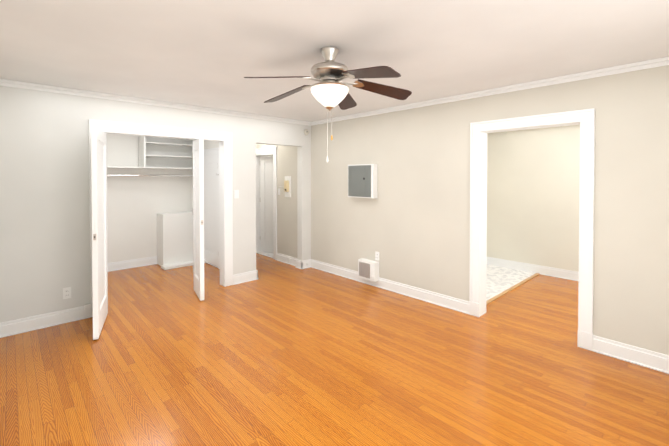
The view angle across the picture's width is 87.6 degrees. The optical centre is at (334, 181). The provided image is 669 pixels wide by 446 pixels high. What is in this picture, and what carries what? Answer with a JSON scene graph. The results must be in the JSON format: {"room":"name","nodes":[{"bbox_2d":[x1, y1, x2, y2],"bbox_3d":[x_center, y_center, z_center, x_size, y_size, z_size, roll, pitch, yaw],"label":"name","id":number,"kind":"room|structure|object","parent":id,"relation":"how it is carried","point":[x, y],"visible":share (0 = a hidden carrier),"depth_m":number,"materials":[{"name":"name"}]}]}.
{"room":"empty bedroom","nodes":[
{"label":"empty bedroom","id":0,"kind":"room"},
{"bbox_2d":[0,86,310,322],"bbox_3d":[-1.923,0.245,4.781,4.320,2.530,0.130,-1,1,-43],"label":"wall","id":1,"kind":"structure","parent":0,"point":[44,209],"depth_m":3.76,"materials":[{"name":"white paint"}]},
{"bbox_2d":[63,287,70,298],"bbox_3d":[-2.901,1.208,3.785,0.072,0.120,0.008,-1,1,-43],"label":"outlet","id":2,"kind":"object","parent":1,"relation":"attached to","point":[67,293],"visible":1,"depth_m":3.78,"materials":[{"name":"white plastic"}]},
{"bbox_2d":[84,303,90,311],"bbox_3d":[-2.748,1.400,3.885,0.060,0.075,0.035,-1,1,-43],"label":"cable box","id":3,"kind":"object","parent":1,"relation":"attached to","point":[87,307],"depth_m":3.87,"materials":[{"name":"white plastic"}]},
{"bbox_2d":[91,125,107,339],"bbox_3d":[-2.465,0.486,3.664,0.055,2.053,0.749,0,1,-27],"label":"closet door leaf","id":4,"kind":"structure","parent":1,"relation":"in","point":[99,221],"depth_m":3.44,"materials":[{"name":"white wood"}]},
{"bbox_2d":[0,79,310,125],"bbox_3d":[-1.859,-0.988,4.711,3.900,0.062,0.036,-1,1,-43],"label":"crown molding","id":5,"kind":"structure","parent":1,"relation":"attached to","point":[3,82],"depth_m":4.19,"materials":[{"name":"white wood"}]},
{"bbox_2d":[89,119,232,316],"bbox_3d":[-2.164,0.403,4.550,1.720,2.220,0.162,-1,1,-43],"label":"trim","id":6,"kind":"structure","parent":1,"relation":"attached to","point":[224,139],"depth_m":4.99,"materials":[{"name":"white wood"}]},
{"bbox_2d":[192,138,203,300],"bbox_3d":[-1.807,0.474,4.619,0.060,2.053,0.526,0,1,-31],"label":"closet door leaf","id":7,"kind":"structure","parent":1,"relation":"in","point":[198,205],"depth_m":4.46,"materials":[{"name":"white wood"}]},
{"bbox_2d":[234,190,238,197],"bbox_3d":[-1.439,0.183,5.137,0.072,0.125,0.010,-1,1,-43],"label":"light switch","id":8,"kind":"object","parent":1,"relation":"attached to","point":[236,193],"visible":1,"depth_m":5.13,"materials":[{"name":"white plastic"}]},
{"bbox_2d":[106,134,272,262],"bbox_3d":[-2.526,0.215,7.065,4.780,2.530,0.130,-1,1,-43],"label":"wall","id":9,"kind":"structure","parent":0,"point":[136,205],"depth_m":6.08,"materials":[{"name":"white paint"}]},
{"bbox_2d":[107,136,194,175],"bbox_3d":[-3.318,-0.483,6.000,1.920,0.815,0.330,-1,1,-43],"label":"shelf unit","id":10,"kind":"object","parent":9,"relation":"attached to","point":[159,156],"visible":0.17,"depth_m":6.31,"materials":[{"name":"white wood"}]},
{"bbox_2d":[204,141,218,265],"bbox_3d":[-2.013,0.228,6.121,0.140,2.530,1.950,-1,1,-43],"label":"wall","id":11,"kind":"structure","parent":0,"point":[210,144],"depth_m":6.22,"materials":[{"name":"white paint"}]},
{"bbox_2d":[204,147,219,268],"bbox_3d":[-2.253,0.454,6.228,0.068,2.075,0.930,-1,1,-43],"label":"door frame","id":12,"kind":"structure","parent":11,"relation":"attached to","point":[211,214],"depth_m":6.19,"materials":[{"name":"white"}]},
{"bbox_2d":[256,144,296,257],"bbox_3d":[-1.220,0.218,6.862,0.150,2.530,1.950,-1,1,-43],"label":"wall","id":13,"kind":"structure","parent":0,"point":[287,211],"depth_m":6.38,"materials":[{"name":"beige paint"}]},
{"bbox_2d":[260,156,272,252],"bbox_3d":[-1.226,0.470,7.184,0.716,1.993,0.050,0,1,23],"label":"door leaf","id":14,"kind":"structure","parent":13,"relation":"in","point":[266,203],"depth_m":7.26,"materials":[{"name":"white wood"}]},
{"bbox_2d":[256,147,276,259],"bbox_3d":[-1.368,0.406,7.008,0.190,2.150,0.980,-1,1,-43],"label":"door frame","id":15,"kind":"structure","parent":13,"relation":"attached to","point":[268,151],"depth_m":6.78,"materials":[{"name":"white wood"}]},
{"bbox_2d":[279,176,290,196],"bbox_3d":[-0.933,0.089,6.397,0.064,0.380,0.380,-1,1,-43],"label":"intercom","id":16,"kind":"object","parent":13,"relation":"attached to","point":[287,186],"visible":1,"depth_m":6.29,"materials":[{"name":"white plastic"}]},
{"bbox_2d":[0,253,668,445],"bbox_3d":[0.146,1.546,4.358,6.900,0.060,8.200,-1,1,-43],"label":"floor","id":17,"kind":"structure","parent":0,"point":[277,353],"depth_m":2.81,"materials":[{"name":"brown wood"}]},
{"bbox_2d":[157,211,205,269],"bbox_3d":[-2.802,1.030,6.344,0.718,0.920,0.558,-1,1,-43],"label":"box","id":18,"kind":"object","parent":17,"relation":"on","point":[174,239],"visible":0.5,"depth_m":6.22,"materials":[{"name":"white"}]},
{"bbox_2d":[256,252,272,257],"bbox_3d":[-0.720,1.472,7.347,1.480,0.008,1.950,-1,1,-43],"label":"floor","id":19,"kind":"structure","parent":17,"relation":"on","point":[268,254],"depth_m":7.11,"materials":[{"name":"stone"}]},
{"bbox_2d":[486,264,539,304],"bbox_3d":[2.210,1.498,5.210,2.280,0.014,0.875,-1,1,-43],"label":"floor","id":20,"kind":"structure","parent":17,"relation":"on","point":[501,281],"depth_m":5.31,"materials":[{"name":"stone"}]},
{"bbox_2d":[0,0,668,121],"bbox_3d":[0.146,-1.054,4.323,6.900,0.080,8.200,-1,1,-43],"label":"ceiling","id":21,"kind":"structure","parent":0,"point":[208,53],"depth_m":2.52,"materials":[{"name":"paint"}]},
{"bbox_2d":[244,46,411,162],"bbox_3d":[-0.057,-0.567,2.604,1.233,0.848,1.293,-1,1,-43],"label":"ceiling fan","id":22,"kind":"object","parent":21,"relation":"hanging from","point":[329,92],"visible":1,"depth_m":2.56,"materials":[{"name":"silver metal"}]},
{"bbox_2d":[311,65,668,354],"bbox_3d":[1.581,0.254,4.088,0.150,2.530,5.670,-1,1,-43],"label":"wall","id":23,"kind":"structure","parent":0,"point":[410,223],"depth_m":4.04,"materials":[{"name":"beige paint"}]},
{"bbox_2d":[0,253,668,373],"bbox_3d":[0.187,1.431,4.327,6.440,0.170,7.600,-1,1,-43],"label":"baseboard","id":24,"kind":"structure","parent":23,"relation":"attached to","point":[653,360],"depth_m":4.28,"materials":[{"name":"white wood"}]},
{"bbox_2d":[348,164,377,197],"bbox_3d":[0.405,-0.010,5.152,0.108,0.490,0.505,-1,1,-43],"label":"panel","id":25,"kind":"object","parent":23,"relation":"attached to","point":[362,180],"visible":1,"depth_m":5.07,"materials":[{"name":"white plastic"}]},
{"bbox_2d":[358,258,378,281],"bbox_3d":[0.491,1.281,5.074,0.112,0.270,0.320,-1,1,-43],"label":"wall heater","id":26,"kind":"object","parent":23,"relation":"attached to","point":[368,269],"visible":0.96,"depth_m":5.02,"materials":[{"name":"white plastic"}]},
{"bbox_2d":[375,251,378,260],"bbox_3d":[0.614,1.070,5.016,0.008,0.125,0.072,-1,1,-43],"label":"outlet","id":27,"kind":"object","parent":23,"relation":"attached to","point":[377,256],"visible":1,"depth_m":5.01,"materials":[{"name":"white plastic"}]},
{"bbox_2d":[311,57,668,125],"bbox_3d":[1.461,-0.979,4.063,0.036,0.062,5.520,-1,1,-43],"label":"crown molding","id":28,"kind":"structure","parent":23,"relation":"attached to","point":[648,64],"depth_m":3.56,"materials":[{"name":"white wood"}]},
{"bbox_2d":[469,108,594,350],"bbox_3d":[2.007,0.430,3.626,0.200,2.190,1.158,-1,1,-43],"label":"door frame","id":29,"kind":"structure","parent":23,"relation":"attached to","point":[584,119],"depth_m":3.43,"materials":[{"name":"white wood"}]},
{"bbox_2d":[487,125,579,271],"bbox_3d":[3.994,0.242,5.050,0.130,2.530,3.780,-1,1,-43],"label":"wall","id":30,"kind":"structure","parent":0,"point":[533,196],"depth_m":5.71,"materials":[{"name":"beige paint"}]},
{"bbox_2d":[487,125,576,133],"bbox_3d":[3.916,-0.858,4.977,0.065,0.070,3.500,-1,1,-43],"label":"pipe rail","id":31,"kind":"object","parent":30,"relation":"attached to","point":[532,129],"visible":0.11,"depth_m":5.69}
]}

